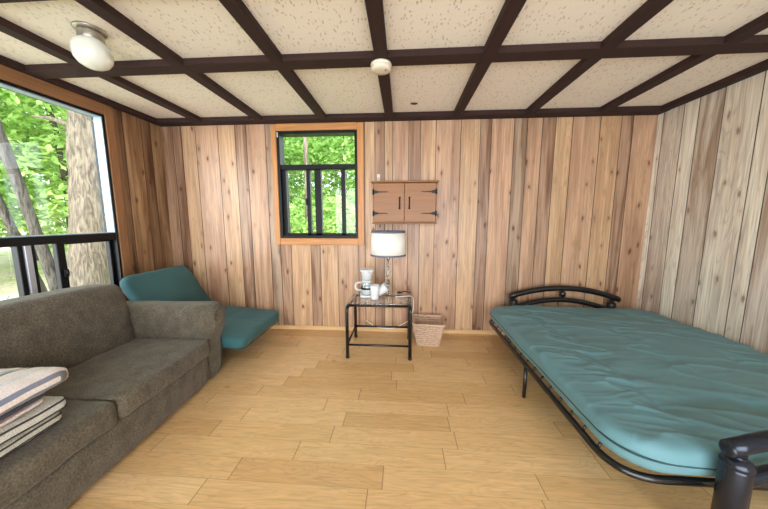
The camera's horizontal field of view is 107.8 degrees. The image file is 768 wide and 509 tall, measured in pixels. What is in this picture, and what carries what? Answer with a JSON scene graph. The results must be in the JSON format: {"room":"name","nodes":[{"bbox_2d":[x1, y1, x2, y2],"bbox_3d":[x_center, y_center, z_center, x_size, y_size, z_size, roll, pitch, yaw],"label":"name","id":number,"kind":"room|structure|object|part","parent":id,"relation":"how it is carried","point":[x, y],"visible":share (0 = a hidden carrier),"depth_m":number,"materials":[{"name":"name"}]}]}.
{"room":"cabin bedroom","nodes":[
{"label":"cabin bedroom","id":0,"kind":"room"},
{"bbox_2d":[113,108,173,274],"bbox_3d":[-2.623,-0.082,0.927,0.120,2.430,4.700,0,7,4],"label":"wall","id":1,"kind":"structure","parent":0,"point":[139,141],"depth_m":2.83,"materials":[{"name":"brown wood"}]},
{"bbox_2d":[0,64,131,300],"bbox_3d":[-2.552,-0.314,1.662,0.120,1.785,1.943,0,7,4],"label":"window","id":2,"kind":"structure","parent":1,"relation":"in","point":[115,237],"depth_m":2.31,"materials":[{"name":"brown wood"}]},
{"bbox_3d":[-2.522,0.138,2.387,0.040,0.506,0.420,0,7,4],"label":"sliding sash","id":3,"kind":"part","parent":2,"relation":"part of","materials":[{"name":"black"}]},
{"bbox_3d":[-2.502,-0.314,1.659,0.020,1.785,1.943,0,7,4],"label":"casing","id":4,"kind":"part","parent":2,"relation":"part of","materials":[{"name":"brown wood"}]},
{"bbox_2d":[0,55,156,121],"bbox_3d":[-2.527,-1.116,0.771,0.075,0.040,4.285,0,7,4],"label":"trim","id":5,"kind":"structure","parent":1,"relation":"attached to","point":[5,61],"depth_m":2.22,"materials":[{"name":"brown wood"}]},
{"bbox_2d":[0,0,767,117],"bbox_3d":[-0.044,-1.191,0.610,5.290,0.150,4.740,0,7,4],"label":"ceiling","id":6,"kind":"structure","parent":0,"point":[189,28],"depth_m":1.67,"materials":[{"name":"tile"}]},
{"bbox_2d":[69,21,113,70],"bbox_3d":[-1.612,-1.134,1.548,0.172,0.200,0.172,0,7,4],"label":"ceiling light","id":7,"kind":"object","parent":6,"relation":"attached to","point":[88,47],"visible":1,"depth_m":1.50,"materials":[{"name":"white glass"}]},
{"bbox_3d":[-1.612,-1.226,1.536,0.144,0.013,0.144,0,7,4],"label":"ceiling plate","id":8,"kind":"part","parent":7,"relation":"part of","materials":[{"name":"silver metal"}]},
{"bbox_2d":[0,16,200,121],"bbox_3d":[-2.054,-1.105,0.697,0.080,0.042,4.380,0,7,4],"label":"trim","id":9,"kind":"structure","parent":6,"relation":"attached to","point":[7,27],"depth_m":1.78,"materials":[{"name":"brown wood"}]},
{"bbox_2d":[75,0,261,119],"bbox_3d":[-1.415,-1.100,0.654,0.080,0.042,4.380,0,7,4],"label":"trim","id":10,"kind":"structure","parent":6,"relation":"attached to","point":[101,8],"depth_m":1.63,"materials":[{"name":"brown wood"}]},
{"bbox_2d":[219,0,325,118],"bbox_3d":[-0.761,-1.095,0.610,0.080,0.042,4.380,0,7,4],"label":"trim","id":11,"kind":"structure","parent":6,"relation":"attached to","point":[237,9],"depth_m":1.63,"materials":[{"name":"brown wood"}]},
{"bbox_2d":[364,0,392,116],"bbox_3d":[-0.098,-1.089,0.566,0.080,0.042,4.380,0,7,4],"label":"trim","id":12,"kind":"structure","parent":6,"relation":"attached to","point":[374,9],"depth_m":1.57,"materials":[{"name":"brown wood"}]},
{"bbox_2d":[371,58,391,74],"bbox_3d":[-0.019,-1.201,1.804,0.136,0.047,0.136,0,7,4],"label":"smoke detector","id":13,"kind":"object","parent":6,"relation":"attached to","point":[380,66],"visible":1,"depth_m":1.77,"materials":[{"name":"beige plastic"}]},
{"bbox_3d":[-0.019,-1.217,1.802,0.136,0.014,0.136,0,7,4],"label":"mounting plate","id":14,"kind":"part","parent":13,"relation":"part of","materials":[{"name":"beige plastic"}]},
{"bbox_2d":[161,115,657,330],"bbox_3d":[0.112,-0.350,3.039,5.250,2.430,0.120,0,7,4],"label":"wall","id":15,"kind":"structure","parent":0,"point":[522,203],"depth_m":2.95,"materials":[{"name":"brown wood"}]},
{"bbox_2d":[270,122,364,244],"bbox_3d":[-0.693,-0.739,3.029,0.977,1.264,0.132,0,7,4],"label":"window","id":16,"kind":"structure","parent":15,"relation":"in","point":[284,236],"depth_m":3.00,"materials":[{"name":"brown wood"}]},
{"bbox_3d":[-0.700,-0.562,3.063,0.798,0.701,0.070,0,7,4],"label":"sliding sash","id":17,"kind":"part","parent":16,"relation":"part of","materials":[{"name":"black"}]},
{"bbox_2d":[269,325,504,334],"bbox_3d":[0.108,0.841,3.123,5.050,0.045,0.014,0,7,4],"label":"baseboard","id":18,"kind":"structure","parent":15,"relation":"attached to","point":[451,331],"depth_m":3.13,"materials":[{"name":"brown wood"}]},
{"bbox_2d":[371,180,438,223],"bbox_3d":[0.208,-0.522,2.840,0.670,0.422,0.217,0,7,4],"label":"upper cabinet","id":19,"kind":"object","parent":15,"relation":"attached to","point":[394,202],"visible":1,"depth_m":2.76,"materials":[{"name":"orange wood"}]},
{"bbox_3d":[0.049,-0.514,2.780,0.302,0.376,0.017,0,7,4],"label":"door","id":20,"kind":"part","parent":19,"relation":"part of","materials":[{"name":"orange wood"}]},
{"bbox_3d":[0.356,-0.511,2.759,0.302,0.376,0.017,0,7,4],"label":"door","id":21,"kind":"part","parent":19,"relation":"part of","materials":[{"name":"orange wood"}]},
{"bbox_2d":[150,105,668,126],"bbox_3d":[0.104,-1.370,2.787,5.050,0.043,0.125,0,7,4],"label":"trim","id":22,"kind":"structure","parent":15,"relation":"attached to","point":[624,110],"depth_m":2.75,"materials":[{"name":"brown wood"}]},
{"bbox_2d":[454,0,526,114],"bbox_3d":[0.560,-1.083,0.521,0.080,0.042,4.380,0,7,4],"label":"trim","id":23,"kind":"structure","parent":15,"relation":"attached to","point":[511,9],"depth_m":1.62,"materials":[{"name":"brown wood"}]},
{"bbox_2d":[526,0,673,113],"bbox_3d":[1.229,-1.077,0.476,0.080,0.042,4.380,0,7,4],"label":"trim","id":24,"kind":"structure","parent":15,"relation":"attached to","point":[649,9],"depth_m":1.61,"materials":[{"name":"brown wood"}]},
{"bbox_2d":[600,12,767,111],"bbox_3d":[1.893,-1.072,0.432,0.080,0.042,4.380,0,7,4],"label":"trim","id":25,"kind":"structure","parent":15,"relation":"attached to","point":[759,24],"depth_m":1.80,"materials":[{"name":"brown wood"}]},
{"bbox_2d":[65,329,767,508],"bbox_3d":[-0.044,1.205,0.913,5.290,0.120,4.740,0,7,4],"label":"floor","id":26,"kind":"structure","parent":0,"point":[286,420],"depth_m":1.60,"materials":[{"name":"laminate"}]},
{"bbox_2d":[0,284,225,508],"bbox_3d":[-1.776,0.681,1.402,0.968,0.795,1.826,0,7,1],"label":"sofa","id":27,"kind":"object","parent":26,"relation":"on","point":[130,365],"visible":0.81,"depth_m":1.60,"materials":[{"name":"grey fabric"}]},
{"bbox_2d":[0,411,62,458],"bbox_3d":[-1.606,0.735,1.035,0.402,0.060,0.422,0,7,-1],"label":"folded blanket","id":28,"kind":"object","parent":27,"relation":"on","point":[9,446],"visible":0.42,"depth_m":1.11,"materials":[{"name":"beige fabric"}]},
{"bbox_2d":[0,396,66,444],"bbox_3d":[-1.592,0.674,1.038,0.402,0.068,0.422,0,7,-2],"label":"folded blanket","id":29,"kind":"object","parent":28,"relation":"on","point":[50,405],"visible":0.62,"depth_m":1.12,"materials":[{"name":"grey fabric"}]},
{"bbox_2d":[0,392,44,426],"bbox_3d":[-1.604,0.627,0.989,0.380,0.047,0.413,-1,7,-4],"label":"folded blanket","id":30,"kind":"object","parent":29,"relation":"on","point":[11,415],"visible":0.45,"depth_m":1.10,"materials":[{"name":"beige fabric"}]},
{"bbox_2d":[0,367,67,415],"bbox_3d":[-1.588,0.552,0.996,0.460,0.139,0.480,-1,7,-6],"label":"striped pillow","id":31,"kind":"object","parent":30,"relation":"on","point":[18,386],"visible":1,"depth_m":1.11,"materials":[{"name":"white fabric"}]},
{"bbox_2d":[0,400,117,508],"bbox_3d":[-1.640,0.824,1.054,0.626,0.169,0.716,0,7,1],"label":"seat cushion","id":32,"kind":"object","parent":27,"relation":"on","point":[85,424],"depth_m":1.15,"materials":[{"name":"grey fabric"}]},
{"bbox_3d":[-2.046,0.564,1.402,0.337,0.562,1.509,0,7,1],"label":"backrest","id":33,"kind":"part","parent":27,"relation":"part of","materials":[{"name":"grey fabric"}]},
{"bbox_2d":[44,338,209,417],"bbox_3d":[-1.624,0.737,1.768,0.625,0.163,0.716,0,7,1],"label":"seat cushion","id":34,"kind":"object","parent":27,"relation":"on","point":[132,374],"depth_m":1.67,"materials":[{"name":"grey fabric"}]},
{"bbox_3d":[-1.756,0.673,2.222,0.968,0.601,0.196,0,7,1],"label":"armrest","id":35,"kind":"part","parent":27,"relation":"part of","materials":[{"name":"grey fabric"}]},
{"bbox_2d":[119,265,278,348],"bbox_3d":[-1.699,0.531,2.699,1.113,0.768,0.750,0,7,4],"label":"chair","id":36,"kind":"object","parent":26,"relation":"on","point":[242,325],"visible":0.48,"depth_m":2.62,"materials":[{"name":"teal fabric"}]},
{"bbox_2d":[119,265,211,300],"bbox_3d":[-2.010,0.430,2.698,0.428,0.568,0.710,0,7,4],"label":"cushion","id":37,"kind":"object","parent":36,"relation":"on","point":[175,283],"depth_m":2.63,"materials":[{"name":"teal fabric"}]},
{"bbox_2d":[221,306,278,348],"bbox_3d":[-1.494,0.672,2.703,0.701,0.163,0.750,0,7,4],"label":"seat cushion","id":38,"kind":"object","parent":36,"relation":"on","point":[242,325],"depth_m":2.61,"materials":[{"name":"teal fabric"}]},
{"bbox_2d":[345,293,411,360],"bbox_3d":[-0.035,0.665,2.716,0.599,0.497,0.481,0,7,4],"label":"side table","id":39,"kind":"object","parent":26,"relation":"on","point":[355,305],"visible":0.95,"depth_m":2.51,"materials":[{"name":"black metal"}]},
{"bbox_3d":[-0.328,0.687,2.552,0.032,0.479,0.105,0,7,4],"label":"leg","id":40,"kind":"part","parent":39,"relation":"part of","materials":[{"name":"black metal"}]},
{"bbox_3d":[-0.304,0.441,2.706,0.029,0.029,0.345,0,7,4],"label":"rail","id":41,"kind":"part","parent":39,"relation":"part of","materials":[{"name":"black metal"}]},
{"bbox_3d":[-0.303,0.640,2.918,0.032,0.479,0.105,0,7,4],"label":"leg","id":42,"kind":"part","parent":39,"relation":"part of","materials":[{"name":"black metal"}]},
{"bbox_2d":[355,268,373,297],"bbox_3d":[-0.192,0.274,2.751,0.192,0.267,0.170,-1,7,-5],"label":"coffee maker","id":43,"kind":"object","parent":39,"relation":"on","point":[366,273],"visible":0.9,"depth_m":2.70,"materials":[{"name":"white plastic"}]},
{"bbox_3d":[-0.170,0.277,2.804,0.100,0.230,0.060,-1,7,-5],"label":"water tank","id":44,"kind":"part","parent":43,"relation":"part of","materials":[{"name":"clear plastic"}]},
{"bbox_3d":[-0.166,0.149,2.743,0.136,0.016,0.160,-1,7,-5],"label":"lid","id":45,"kind":"part","parent":43,"relation":"part of","materials":[{"name":"white plastic"}]},
{"bbox_2d":[361,272,372,279],"bbox_3d":[-0.165,0.202,2.740,0.116,0.085,0.116,-1,7,-5],"label":"basket","id":46,"kind":"object","parent":43,"relation":"on","point":[365,275],"depth_m":2.70,"materials":[{"name":"grey plastic"}]},
{"bbox_2d":[369,284,378,299],"bbox_3d":[-0.093,0.354,2.657,0.103,0.135,0.099,0,7,4],"label":"coffee mug","id":47,"kind":"object","parent":39,"relation":"on","point":[374,288],"visible":1,"depth_m":2.62,"materials":[{"name":"white ceramic"}]},
{"bbox_3d":[-0.035,0.423,2.685,0.587,0.008,0.375,0,7,4],"label":"glass","id":48,"kind":"part","parent":39,"relation":"part of","materials":[{"name":"clear glass"}]},
{"bbox_3d":[-0.046,0.463,2.522,0.523,0.025,0.025,0,7,4],"label":"cross rail","id":49,"kind":"part","parent":39,"relation":"part of","materials":[{"name":"black metal"}]},
{"bbox_3d":[-0.024,0.420,2.853,0.523,0.025,0.025,0,7,4],"label":"cross rail","id":50,"kind":"part","parent":39,"relation":"part of","materials":[{"name":"black"}]},
{"bbox_2d":[379,282,389,295],"bbox_3d":[-0.005,0.333,2.722,0.136,0.132,0.120,2,8,18],"label":"coffee mug","id":51,"kind":"object","parent":39,"relation":"on","point":[383,288],"visible":0.77,"depth_m":2.67,"materials":[{"name":"white ceramic"}]},
{"bbox_2d":[371,230,405,297],"bbox_3d":[0.040,0.073,2.694,0.339,0.682,0.339,0,7,4],"label":"table lamp","id":52,"kind":"object","parent":39,"relation":"on","point":[387,244],"visible":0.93,"depth_m":2.53,"materials":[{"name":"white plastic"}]},
{"bbox_3d":[0.040,0.207,2.711,0.009,0.372,0.009,4,8,26],"label":"rod","id":53,"kind":"part","parent":52,"relation":"part of","materials":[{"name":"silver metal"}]},
{"bbox_3d":[0.040,-0.107,2.671,0.336,0.235,0.336,0,7,4],"label":"lamp shade","id":54,"kind":"part","parent":52,"relation":"part of","materials":[{"name":"white fabric"}]},
{"bbox_2d":[366,296,413,328],"bbox_3d":[0.046,0.607,2.883,0.521,0.473,0.358,0,7,4],"label":"lamp cord","id":55,"kind":"object","parent":39,"relation":"on","point":[395,296],"visible":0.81,"depth_m":2.95,"materials":[{"name":"white plastic"}]},
{"bbox_3d":[0.258,0.645,2.880,0.032,0.479,0.105,0,7,4],"label":"leg","id":56,"kind":"part","parent":39,"relation":"part of","materials":[{"name":"black metal"}]},
{"bbox_3d":[0.233,0.692,2.514,0.032,0.479,0.105,0,7,4],"label":"leg","id":57,"kind":"part","parent":39,"relation":"part of","materials":[{"name":"black metal"}]},
{"bbox_2d":[412,314,445,345],"bbox_3d":[0.449,0.777,2.861,0.332,0.240,0.306,1,7,7],"label":"wicker basket","id":58,"kind":"object","parent":26,"relation":"on","point":[425,334],"visible":1,"depth_m":2.76,"materials":[{"name":"brown wicker"}]},
{"bbox_2d":[489,285,767,508],"bbox_3d":[1.741,0.723,1.912,1.540,0.584,2.014,0,7,4],"label":"bed","id":59,"kind":"object","parent":26,"relation":"on","point":[734,483],"visible":0.54,"depth_m":1.07,"materials":[{"name":"black metal"}]},
{"bbox_3d":[0.989,0.894,1.965,0.025,0.232,0.025,0,7,4],"label":"leg","id":60,"kind":"part","parent":59,"relation":"part of","materials":[{"name":"black metal"}]},
{"bbox_2d":[490,305,767,476],"bbox_3d":[1.741,0.677,1.907,1.533,0.181,1.824,0,7,4],"label":"mattress","id":61,"kind":"object","parent":59,"relation":"on","point":[661,393],"visible":0.98,"depth_m":1.50,"materials":[{"name":"teal fabric"}]},
{"bbox_3d":[1.227,0.930,0.999,0.080,0.404,0.080,0,7,4],"label":"post","id":62,"kind":"part","parent":59,"relation":"part of","materials":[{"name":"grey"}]},
{"bbox_2d":[636,70,767,353],"bbox_3d":[2.535,-0.038,0.580,0.120,2.430,4.700,0,7,4],"label":"wall","id":63,"kind":"structure","parent":0,"point":[704,261],"depth_m":2.21,"materials":[{"name":"brown wood"}]},
{"bbox_2d":[0,0,50,2],"bbox_3d":[-0.010,-1.160,1.122,4.930,0.041,0.110,0,7,4],"label":"trim","id":64,"kind":"structure","parent":63,"relation":"attached to","point":[1,1],"depth_m":1.28,"materials":[{"name":"brown wood"}]},
{"bbox_2d":[25,34,767,78],"bbox_3d":[0.035,-1.242,1.774,4.930,0.041,0.112,0,7,4],"label":"ceiling beam","id":65,"kind":"structure","parent":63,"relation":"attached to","point":[755,43],"depth_m":1.74,"materials":[{"name":"brown wood"}]},
{"bbox_2d":[661,59,767,109],"bbox_3d":[2.432,-1.074,0.438,0.085,0.040,4.285,0,7,4],"label":"trim","id":66,"kind":"structure","parent":63,"relation":"attached to","point":[760,67],"depth_m":2.10,"materials":[{"name":"brown wood"}]},
{"label":"outside","id":67,"kind":"structure","parent":0,"visible":0},
{"bbox_2d":[0,229,67,295],"bbox_3d":[0.927,-0.665,13.694,60.000,1.379,32.600,0,7,4],"label":"ground","id":68,"kind":"structure","parent":67,"point":[8,284],"depth_m":8.03,"materials":[{"name":"green plant"}]},
{"bbox_2d":[0,294,18,300],"bbox_3d":[-6.508,1.104,3.814,3.200,0.250,1.920,6,9,39],"label":"platform","id":69,"kind":"object","parent":68,"relation":"on","point":[3,297],"visible":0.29,"depth_m":5.28,"materials":[{"name":"white"}]},
{"bbox_2d":[0,140,47,291],"bbox_3d":[-6.905,-1.882,4.264,3.155,6.202,3.270,0,7,4],"label":"slim tree","id":70,"kind":"object","parent":68,"relation":"on","point":[12,230],"visible":0.1,"depth_m":4.95,"materials":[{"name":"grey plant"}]},
{"bbox_2d":[0,88,48,233],"bbox_3d":[-10.152,-2.891,5.779,4.177,7.789,4.298,0,7,4],"label":"leafy tree","id":71,"kind":"object","parent":68,"relation":"on","point":[9,117],"visible":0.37,"depth_m":6.61,"materials":[{"name":"green plant"}]},
{"bbox_2d":[0,119,57,290],"bbox_3d":[-6.054,-2.070,3.185,3.555,6.838,3.525,0,7,4],"label":"leaning tree","id":72,"kind":"object","parent":68,"relation":"on","point":[44,254],"visible":0.66,"depth_m":4.28,"materials":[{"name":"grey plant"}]},
{"bbox_2d":[1,93,66,236],"bbox_3d":[-14.817,-5.812,12.200,7.160,11.977,7.117,-1,7,-9],"label":"leafy tree","id":73,"kind":"object","parent":68,"relation":"on","point":[5,93],"visible":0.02,"depth_m":12.12,"materials":[{"name":"green plant"}]},
{"bbox_2d":[0,88,68,260],"bbox_3d":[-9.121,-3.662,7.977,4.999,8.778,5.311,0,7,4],"label":"leafy tree","id":74,"kind":"object","parent":68,"relation":"on","point":[53,140],"visible":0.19,"depth_m":6.95,"materials":[{"name":"green plant"}]},
{"bbox_2d":[32,109,109,286],"bbox_3d":[-5.042,-2.854,5.130,4.382,7.948,4.486,0,7,4],"label":"pine tree","id":75,"kind":"object","parent":68,"relation":"on","point":[87,263],"visible":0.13,"depth_m":4.62,"materials":[{"name":"grey plant"}]},
{"bbox_2d":[290,203,306,232],"bbox_3d":[-2.128,-0.004,5.605,1.548,2.304,1.279,0,7,4],"label":"bush","id":76,"kind":"object","parent":68,"relation":"on","point":[296,222],"visible":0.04,"depth_m":5.54,"materials":[{"name":"green plant"}]},
{"bbox_2d":[289,137,308,229],"bbox_3d":[-1.887,-1.752,5.478,0.825,5.402,1.887,0,7,-1],"label":"slim tree","id":77,"kind":"object","parent":68,"relation":"on","point":[305,139],"visible":0.14,"depth_m":5.47,"materials":[{"name":"brown plant"}]},
{"bbox_2d":[284,137,332,232],"bbox_3d":[-3.056,-2.688,7.965,3.290,6.438,3.105,-3,8,-20],"label":"leafy tree","id":78,"kind":"object","parent":68,"relation":"on","point":[287,160],"visible":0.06,"depth_m":7.81,"materials":[{"name":"green plant"}]},
{"bbox_2d":[288,145,330,202],"bbox_3d":[-4.198,-4.639,11.287,5.207,9.471,4.907,-3,8,-25],"label":"leafy tree","id":79,"kind":"object","parent":68,"relation":"on","point":[296,145],"visible":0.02,"depth_m":11.16,"materials":[{"name":"green plant"}]},
{"bbox_2d":[284,136,354,232],"bbox_3d":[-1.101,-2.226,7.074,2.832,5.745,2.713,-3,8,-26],"label":"leafy tree","id":80,"kind":"object","parent":68,"relation":"on","point":[342,154],"visible":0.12,"depth_m":6.58,"materials":[{"name":"green plant"}]},
{"bbox_2d":[290,200,354,232],"bbox_3d":[-1.476,-0.114,6.346,1.868,2.313,1.515,0,7,4],"label":"bush","id":81,"kind":"object","parent":68,"relation":"on","point":[340,210],"visible":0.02,"depth_m":6.14,"materials":[{"name":"green plant"}]},
{"bbox_2d":[301,195,355,232],"bbox_3d":[-0.921,0.021,5.421,1.473,2.338,1.201,0,7,4],"label":"bush","id":82,"kind":"object","parent":68,"relation":"on","point":[336,221],"visible":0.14,"depth_m":5.21,"materials":[{"name":"green plant"}]}
]}

